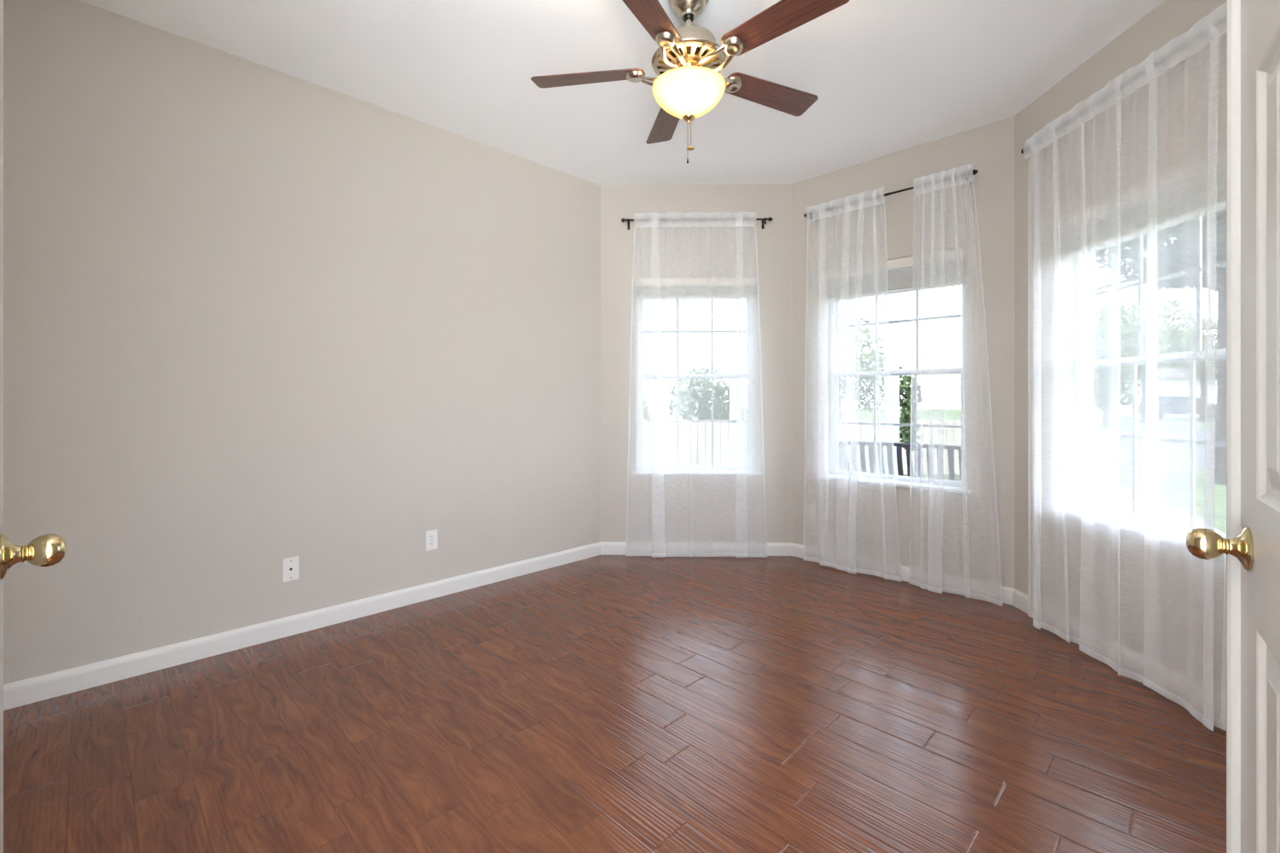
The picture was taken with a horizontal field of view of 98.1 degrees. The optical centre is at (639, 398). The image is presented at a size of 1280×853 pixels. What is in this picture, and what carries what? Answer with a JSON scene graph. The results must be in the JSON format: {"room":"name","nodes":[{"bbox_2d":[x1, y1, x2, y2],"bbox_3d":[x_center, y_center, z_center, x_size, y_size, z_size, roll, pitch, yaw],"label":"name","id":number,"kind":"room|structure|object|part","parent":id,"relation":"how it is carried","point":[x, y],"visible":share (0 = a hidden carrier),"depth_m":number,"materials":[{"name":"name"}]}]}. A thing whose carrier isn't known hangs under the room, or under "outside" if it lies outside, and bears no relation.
{"room":"empty bedroom","nodes":[
{"label":"empty bedroom","id":0,"kind":"room"},
{"bbox_2d":[3,0,600,684],"bbox_3d":[-1.441,-0.212,3.105,3.135,2.783,0.160,0,0,-45],"label":"wall","id":1,"kind":"structure","parent":0,"point":[256,317],"depth_m":2.63,"materials":[{"name":"beige paint"}]},
{"bbox_2d":[282,556,298,582],"bbox_3d":[-1.709,0.837,2.719,0.070,0.114,0.010,0,0,-45],"label":"outlet plate","id":2,"kind":"object","parent":1,"relation":"attached to","point":[290,566],"visible":1,"depth_m":2.72,"materials":[{"name":"white plastic"}]},
{"bbox_2d":[3,541,601,710],"bbox_3d":[-1.379,1.113,3.043,3.075,0.092,0.014,0,0,-45],"label":"baseboard","id":3,"kind":"structure","parent":1,"relation":"attached to","point":[55,684],"depth_m":2.61,"materials":[{"name":"white wood"}]},
{"bbox_2d":[425,529,437,551],"bbox_3d":[-1.207,0.821,3.218,0.070,0.114,0.008,0,0,-45],"label":"outlet plate","id":4,"kind":"object","parent":1,"relation":"attached to","point":[431,536],"visible":1,"depth_m":3.21,"materials":[{"name":"white plastic"}]},
{"bbox_2d":[429,541,435,546],"bbox_3d":[-1.205,0.841,3.217,0.034,0.028,0.004,0,0,-45],"label":"receptacle","id":5,"kind":"object","parent":4,"relation":"attached to","point":[431,543],"depth_m":3.22,"materials":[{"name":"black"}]},
{"bbox_2d":[429,534,435,539],"bbox_3d":[-1.205,0.802,3.217,0.034,0.028,0.004,0,0,-45],"label":"receptacle","id":6,"kind":"object","parent":4,"relation":"attached to","point":[431,536],"depth_m":3.22,"materials":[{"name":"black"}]},
{"bbox_2d":[3,554,1226,852],"bbox_3d":[-0.350,1.159,1.525,5.100,0.001,5.450,0,0,0],"label":"floor","id":7,"kind":"structure","parent":0,"point":[602,703],"depth_m":1.92,"materials":[{"name":"laminate"}]},
{"bbox_2d":[79,0,1164,185],"bbox_3d":[-0.500,-1.644,0.700,7.400,0.120,7.800,0,0,0],"label":"ceiling","id":8,"kind":"structure","parent":0,"point":[887,77],"depth_m":2.65,"materials":[{"name":"white paint"}]},
{"bbox_2d":[530,0,849,163],"bbox_3d":[0.168,-1.253,2.203,1.211,0.660,1.212,0,0,0],"label":"ceiling fan","id":9,"kind":"object","parent":8,"relation":"hanging from","point":[688,62],"visible":1,"depth_m":2.10,"materials":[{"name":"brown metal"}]},
{"bbox_3d":[-0.207,-1.294,2.242,0.454,0.006,0.132,0,13,9],"label":"blade","id":10,"kind":"part","parent":9,"relation":"part of","materials":[{"name":"brown wood"}]},
{"bbox_3d":[0.009,-1.294,1.821,0.132,0.006,0.454,15,7,26],"label":"blade","id":11,"kind":"part","parent":9,"relation":"part of","materials":[{"name":"brown wood"}]},
{"bbox_3d":[0.127,-1.294,2.578,0.132,0.006,0.454,-13,2,-9],"label":"blade","id":12,"kind":"part","parent":9,"relation":"part of","materials":[{"name":"brown wood"}]},
{"bbox_3d":[0.191,-1.161,2.180,0.286,0.116,0.286,0,0,0],"label":"lamp shade","id":13,"kind":"part","parent":9,"relation":"part of","materials":[{"name":"white glass"}]},
{"bbox_3d":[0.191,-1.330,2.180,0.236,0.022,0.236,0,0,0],"label":"motor","id":14,"kind":"part","parent":9,"relation":"part of","materials":[{"name":"gold metal"}]},
{"bbox_3d":[0.550,-1.294,2.364,0.454,0.006,0.132,0,-13,-27],"label":"blade","id":15,"kind":"part","parent":9,"relation":"part of","materials":[{"name":"brown wood"}]},
{"bbox_3d":[0.476,-1.294,1.895,0.454,0.006,0.132,0,-13,45],"label":"blade","id":16,"kind":"part","parent":9,"relation":"part of","materials":[{"name":"brown wood"}]},
{"bbox_2d":[600,183,792,542],"bbox_3d":[0.418,-0.212,4.194,1.417,2.783,0.160,0,0,1],"label":"wall","id":17,"kind":"structure","parent":0,"point":[706,503],"depth_m":4.11,"materials":[{"name":"beige"}]},
{"bbox_2d":[630,275,762,475],"bbox_3d":[0.418,-0.173,4.175,0.965,1.468,0.189,0,0,1],"label":"window","id":18,"kind":"structure","parent":17,"relation":"in","point":[751,468],"depth_m":4.21,"materials":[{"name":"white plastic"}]},
{"bbox_3d":[0.419,-0.511,4.249,0.833,0.720,0.022,0,0,1],"label":"sash","id":19,"kind":"part","parent":18,"relation":"part of","materials":[{"name":"white plastic"}]},
{"bbox_3d":[0.419,0.174,4.223,0.833,0.722,0.022,0,0,1],"label":"sash","id":20,"kind":"part","parent":18,"relation":"part of","materials":[{"name":"white plastic"}]},
{"bbox_2d":[636,277,756,361],"bbox_3d":[0.417,-0.585,4.140,0.889,0.626,0.063,0,0,1],"label":"raised blind","id":21,"kind":"object","parent":18,"relation":"attached to","point":[714,293],"visible":1,"depth_m":4.12,"materials":[{"name":"beige paint"}]},
{"bbox_3d":[0.417,-0.754,4.146,0.873,0.018,0.048,0,0,1],"label":"rail","id":22,"kind":"part","parent":21,"relation":"part of","materials":[{"name":"white plastic"}]},
{"bbox_3d":[0.417,0.551,4.142,0.965,0.020,0.124,0,0,1],"label":"sill","id":23,"kind":"part","parent":18,"relation":"part of","materials":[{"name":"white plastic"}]},
{"bbox_2d":[600,541,792,556],"bbox_3d":[0.416,1.113,4.106,1.417,0.092,0.015,0,0,1],"label":"baseboard","id":24,"kind":"structure","parent":17,"relation":"attached to","point":[608,548],"depth_m":4.10,"materials":[{"name":"white wood"}]},
{"bbox_2d":[621,217,772,230],"bbox_3d":[0.411,-1.284,4.064,1.093,0.067,0.099,0,0,1],"label":"curtain rod","id":25,"kind":"object","parent":17,"relation":"attached to","point":[765,219],"visible":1,"depth_m":4.03,"materials":[{"name":"black metal"}]},
{"bbox_2d":[625,211,767,558],"bbox_3d":[0.407,-0.101,4.025,1.026,2.498,0.050,0,0,1],"label":"sheer curtain","id":26,"kind":"object","parent":25,"relation":"hanging from","point":[739,218],"visible":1,"depth_m":4.02,"materials":[{"name":"white fabric"}]},
{"bbox_3d":[0.407,-0.048,4.021,1.025,2.391,0.037,0,0,1],"label":"voile panel","id":27,"kind":"part","parent":26,"relation":"part of","materials":[{"name":"white fabric"}]},
{"bbox_2d":[792,116,1014,588],"bbox_3d":[1.669,-0.212,3.663,0.160,2.783,1.384,0,0,-45],"label":"wall","id":28,"kind":"structure","parent":0,"point":[990,147],"depth_m":3.43,"materials":[{"name":"beige paint"}]},
{"bbox_2d":[803,168,977,222],"bbox_3d":[1.571,-1.284,3.577,0.100,0.067,1.077,0,0,-45],"label":"curtain rod","id":29,"kind":"object","parent":28,"relation":"attached to","point":[974,171],"visible":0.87,"depth_m":3.46,"materials":[{"name":"black metal"}]},
{"bbox_2d":[803,186,901,581],"bbox_3d":[1.385,-0.101,3.693,0.070,2.498,0.665,0,0,-45],"label":"sheer curtain","id":30,"kind":"object","parent":29,"relation":"hanging from","point":[870,198],"visible":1,"depth_m":3.70,"materials":[{"name":"white fabric"}]},
{"bbox_2d":[908,162,1002,606],"bbox_3d":[1.828,-0.101,3.248,0.068,2.498,0.504,0,0,-45],"label":"sheer curtain","id":31,"kind":"object","parent":29,"relation":"hanging from","point":[952,177],"visible":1,"depth_m":3.28,"materials":[{"name":"white fabric"}]},
{"bbox_2d":[816,244,971,494],"bbox_3d":[1.655,-0.173,3.649,0.189,1.468,0.965,0,0,-45],"label":"window","id":32,"kind":"structure","parent":28,"relation":"in","point":[831,346],"depth_m":3.77,"materials":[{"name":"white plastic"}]},
{"bbox_3d":[1.632,0.551,3.626,0.124,0.020,0.965,0,0,-45],"label":"sill","id":33,"kind":"part","parent":32,"relation":"part of","materials":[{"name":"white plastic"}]},
{"bbox_2d":[824,247,965,354],"bbox_3d":[1.631,-0.585,3.625,0.063,0.626,0.889,0,0,-45],"label":"raised blind","id":34,"kind":"object","parent":32,"relation":"attached to","point":[930,276],"visible":0.85,"depth_m":3.57,"materials":[{"name":"beige paint"}]},
{"bbox_3d":[1.635,-0.694,3.629,0.048,0.018,0.873,0,0,-45],"label":"rail","id":35,"kind":"part","parent":34,"relation":"part of","materials":[{"name":"white plastic"}]},
{"bbox_3d":[1.745,-0.572,3.478,0.004,0.530,0.011,0,0,-45],"label":"lift cord","id":36,"kind":"part","parent":34,"relation":"part of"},
{"bbox_3d":[1.690,0.174,3.683,0.022,0.722,0.833,0,0,-45],"label":"sash","id":37,"kind":"part","parent":32,"relation":"part of","materials":[{"name":"white plastic"}]},
{"bbox_3d":[1.708,-0.511,3.702,0.022,0.720,0.833,0,0,-45],"label":"sash","id":38,"kind":"part","parent":32,"relation":"part of","materials":[{"name":"white plastic"}]},
{"bbox_2d":[791,543,1013,605],"bbox_3d":[1.607,1.113,3.601,0.015,0.092,1.384,0,0,-45],"label":"baseboard","id":39,"kind":"structure","parent":28,"relation":"attached to","point":[928,578],"depth_m":3.49,"materials":[{"name":"white wood"}]},
{"bbox_2d":[1014,0,1226,695],"bbox_3d":[2.170,-0.212,2.341,0.160,2.783,1.545,0,0,1],"label":"wall","id":40,"kind":"structure","parent":0,"point":[1171,19],"depth_m":2.52,"materials":[{"name":"beige paint"}]},
{"bbox_2d":[1012,588,1221,720],"bbox_3d":[2.083,1.113,2.343,0.015,0.092,1.545,0,0,1],"label":"baseboard","id":41,"kind":"structure","parent":40,"relation":"attached to","point":[1131,660],"depth_m":2.38,"materials":[{"name":"white wood"}]},
{"bbox_2d":[1046,143,1226,558],"bbox_3d":[2.151,-0.173,2.342,0.189,1.468,0.965,0,0,1],"label":"window","id":42,"kind":"structure","parent":40,"relation":"in","point":[1133,522],"depth_m":2.76,"materials":[{"name":"white plastic"}]},
{"bbox_3d":[2.118,0.551,2.342,0.124,0.020,0.965,0,0,1],"label":"sill","id":43,"kind":"part","parent":42,"relation":"part of","materials":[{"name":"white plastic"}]},
{"bbox_2d":[1059,146,1226,324],"bbox_3d":[2.116,-0.585,2.342,0.063,0.626,0.889,0,0,1],"label":"raised blind","id":44,"kind":"object","parent":42,"relation":"attached to","point":[1174,201],"visible":0.37,"depth_m":2.31,"materials":[{"name":"beige paint"}]},
{"bbox_3d":[2.122,-0.702,2.342,0.048,0.018,0.873,0,0,1],"label":"rail","id":45,"kind":"part","parent":44,"relation":"part of","materials":[{"name":"white"}]},
{"bbox_3d":[2.090,-0.572,2.038,0.004,0.530,0.011,0,0,1],"label":"lift cord","id":46,"kind":"part","parent":44,"relation":"part of","materials":[{"name":"white fabric"}]},
{"bbox_3d":[2.199,0.174,2.341,0.022,0.722,0.833,0,0,1],"label":"sash","id":47,"kind":"part","parent":42,"relation":"part of","materials":[{"name":"white plastic"}]},
{"bbox_3d":[2.225,-0.511,2.341,0.022,0.720,0.833,0,0,1],"label":"sash","id":48,"kind":"part","parent":42,"relation":"part of","materials":[{"name":"glass"}]},
{"bbox_3d":[0.000,-0.212,0.300,1.840,2.783,0.160,0,0,0],"label":"wall","id":49,"kind":"structure","parent":0,"visible":0},
{"bbox_2d":[0,0,67,852],"bbox_3d":[-0.752,0.138,0.606,0.605,2.018,0.170,0,0,45],"label":"door","id":50,"kind":"structure","parent":49,"relation":"in","point":[44,550],"depth_m":0.80,"materials":[{"name":"grey paint"}]},
{"bbox_3d":[-0.879,0.225,0.822,0.048,0.048,0.044,0,0,45],"label":"knob","id":51,"kind":"part","parent":50,"relation":"part of","materials":[{"name":"gold metal"}]},
{"bbox_2d":[1186,0,1279,852],"bbox_3d":[0.778,0.138,0.639,0.170,2.018,0.626,0,0,39],"label":"door","id":52,"kind":"structure","parent":49,"relation":"in","point":[1251,545],"depth_m":0.82,"materials":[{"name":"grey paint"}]},
{"bbox_3d":[0.875,0.225,0.859,0.043,0.048,0.048,0,0,39],"label":"knob","id":53,"kind":"part","parent":52,"relation":"part of","materials":[{"name":"gold metal"}]},
{"bbox_3d":[0.847,-0.163,0.724,0.035,0.612,0.149,0,0,39],"label":"raised panel","id":54,"kind":"part","parent":52,"relation":"part of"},
{"bbox_3d":[0.847,0.627,0.724,0.035,0.593,0.149,0,0,39],"label":"raised panel","id":55,"kind":"part","parent":52,"relation":"part of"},
{"bbox_3d":[2.040,-1.284,2.344,0.099,0.067,1.152,0,0,1],"label":"curtain rod","id":56,"kind":"object","parent":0,"visible":0},
{"bbox_2d":[1023,2,1226,731],"bbox_3d":[1.997,-0.106,2.379,0.077,2.488,1.051,0,0,1],"label":"sheer curtain","id":57,"kind":"object","parent":56,"relation":"hanging from","point":[1197,623],"visible":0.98,"depth_m":2.25,"materials":[{"name":"white fabric"}]},
{"label":"outside","id":58,"kind":"structure","parent":0,"visible":0},
{"bbox_2d":[709,408,1215,430],"bbox_3d":[30.000,1.459,50.000,120.000,0.100,50.000,0,0,0],"label":"lawn","id":59,"kind":"structure","parent":58,"point":[1174,422],"depth_m":40.77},
{"bbox_2d":[643,299,709,439],"bbox_3d":[-2.075,-2.691,23.000,9.650,8.200,9.000,0,0,0],"label":"sky","id":60,"kind":"structure","parent":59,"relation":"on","point":[693,314],"depth_m":19.00,"materials":[{"name":"grey"}]},
{"bbox_2d":[1096,302,1170,428],"bbox_3d":[22.458,-1.605,26.465,5.050,6.038,3.877,0,0,0],"label":"tree","id":61,"kind":"object","parent":59,"relation":"on","point":[1129,342],"visible":0.34,"depth_m":25.75,"materials":[{"name":"green plant"}]},
{"bbox_2d":[1098,293,1205,424],"bbox_3d":[28.265,-2.198,31.018,5.742,7.222,3.902,0,0,0],"label":"tree","id":62,"kind":"object","parent":59,"relation":"on","point":[1173,338],"visible":0.23,"depth_m":30.49,"materials":[{"name":"green plant"}]},
{"bbox_2d":[1094,360,1216,416],"bbox_3d":[42.500,-1.291,49.000,19.800,5.400,11.000,0,0,0],"label":"house","id":63,"kind":"structure","parent":59,"relation":"on","point":[1174,381],"depth_m":44.00,"materials":[{"name":"grey"}]},
{"bbox_2d":[1137,395,1216,420],"bbox_3d":[36.297,0.610,37.003,1.820,1.598,4.491,0,0,-40],"label":"parked car","id":64,"kind":"object","parent":59,"relation":"on","point":[1173,405],"visible":0.31,"depth_m":36.99,"materials":[{"name":"grey paint"}]},
{"bbox_2d":[1166,318,1217,416],"bbox_3d":[34.663,-1.776,34.046,5.223,6.379,3.948,0,0,0],"label":"tree","id":65,"kind":"object","parent":59,"relation":"on","point":[1216,363],"visible":0.07,"depth_m":33.83,"materials":[{"name":"green plant"}]},
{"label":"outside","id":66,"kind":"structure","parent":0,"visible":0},
{"bbox_2d":[716,469,1226,586],"bbox_3d":[30.000,1.459,5.700,120.000,0.100,10.600,0,0,0],"label":"lawn","id":67,"kind":"structure","parent":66,"point":[1174,481],"depth_m":8.86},
{"bbox_2d":[643,417,960,474],"bbox_3d":[1.035,0.879,10.080,10.070,1.060,0.160,0,0,0],"label":"fence","id":68,"kind":"object","parent":67,"relation":"on","point":[947,436],"visible":0.17,"depth_m":10.00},
{"bbox_3d":[1.000,0.879,10.110,0.100,1.060,0.100,0,0,0],"label":"post","id":69,"kind":"part","parent":68,"relation":"part of","materials":[{"name":"white"}]},
{"bbox_3d":[1.000,0.519,10.040,10.000,0.080,0.040,0,0,0],"label":"rail","id":70,"kind":"part","parent":68,"relation":"part of","materials":[{"name":"white"}]},
{"bbox_2d":[899,375,923,476],"bbox_3d":[4.021,0.517,8.297,0.436,1.792,0.402,0,0,0],"label":"shrub","id":71,"kind":"object","parent":67,"relation":"on","point":[904,390],"visible":0.69,"depth_m":8.25,"materials":[{"name":"green plant"}]},
{"bbox_2d":[1093,475,1224,534],"bbox_3d":[6.053,1.394,7.162,1.519,0.030,8.144,0,0,31],"label":"front walk","id":72,"kind":"structure","parent":67,"relation":"on","point":[1172,512],"depth_m":7.21,"materials":[{"name":"concrete"}]},
{"bbox_2d":[1096,209,1226,483],"bbox_3d":[9.249,-1.350,9.316,4.187,5.527,2.077,0,0,0],"label":"tree","id":73,"kind":"object","parent":67,"relation":"on","point":[1174,259],"visible":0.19,"depth_m":9.16,"materials":[{"name":"green plant"}]},
{"bbox_3d":[0.850,1.314,3.500,4.900,0.190,4.600,0,0,0],"label":"floor","id":74,"kind":"structure","parent":67,"relation":"on","visible":0},
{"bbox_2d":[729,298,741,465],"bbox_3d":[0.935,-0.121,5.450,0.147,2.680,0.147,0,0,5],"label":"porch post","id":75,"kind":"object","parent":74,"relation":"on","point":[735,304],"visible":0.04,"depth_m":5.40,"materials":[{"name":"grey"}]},
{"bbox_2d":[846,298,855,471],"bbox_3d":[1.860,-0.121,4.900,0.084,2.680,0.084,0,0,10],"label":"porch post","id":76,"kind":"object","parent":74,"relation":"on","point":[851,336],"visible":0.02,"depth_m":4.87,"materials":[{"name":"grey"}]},
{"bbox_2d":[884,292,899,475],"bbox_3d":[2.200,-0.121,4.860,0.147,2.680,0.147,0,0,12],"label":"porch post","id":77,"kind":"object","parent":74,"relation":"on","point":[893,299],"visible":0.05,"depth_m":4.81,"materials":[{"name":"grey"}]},
{"bbox_2d":[838,441,960,481],"bbox_3d":[2.340,0.774,4.159,0.602,0.889,1.512,0,0,-45],"label":"railing","id":78,"kind":"object","parent":74,"relation":"on","point":[842,445],"visible":0.12,"depth_m":4.16,"materials":[{"name":"grey"}]},
{"bbox_3d":[1.616,0.789,4.483,0.030,0.860,0.030,0,0,23],"label":"leg","id":79,"kind":"part","parent":78,"relation":"part of","materials":[{"name":"grey"}]},
{"bbox_3d":[2.137,0.351,3.958,0.028,0.043,1.481,0,0,-45],"label":"rail","id":80,"kind":"part","parent":78,"relation":"part of","materials":[{"name":"grey wood"}]},
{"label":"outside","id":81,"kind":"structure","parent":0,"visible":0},
{"bbox_2d":[650,430,1211,469],"bbox_3d":[30.000,1.479,18.000,120.000,0.100,14.000,0,0,0],"label":"floor","id":82,"kind":"structure","parent":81,"point":[1174,458],"depth_m":14.89,"materials":[{"name":"concrete"}]},
{"bbox_2d":[643,393,653,430],"bbox_3d":[-0.088,0.616,12.392,0.829,1.597,0.838,0,0,0],"label":"shrub","id":83,"kind":"object","parent":82,"relation":"on","point":[645,410],"visible":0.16,"depth_m":12.35,"materials":[{"name":"green plant"}]},
{"bbox_2d":[668,368,746,465],"bbox_3d":[1.410,0.382,11.600,1.660,2.065,1.078,0,0,0],"label":"shrub","id":84,"kind":"object","parent":82,"relation":"on","point":[719,398],"visible":0.58,"depth_m":11.43,"materials":[{"name":"green plant"}]},
{"bbox_2d":[838,307,903,419],"bbox_3d":[5.668,-0.614,15.836,3.604,4.054,2.061,0,0,0],"label":"tree","id":85,"kind":"object","parent":82,"relation":"on","point":[859,363],"visible":0.27,"depth_m":15.54,"materials":[{"name":"green plant"}]},
{"bbox_2d":[1094,325,1142,412],"bbox_3d":[15.712,-0.632,19.515,3.249,4.090,2.039,0,0,0],"label":"tree","id":86,"kind":"object","parent":82,"relation":"on","point":[1102,379],"visible":0.2,"depth_m":19.12,"materials":[{"name":"green plant"}]}
]}

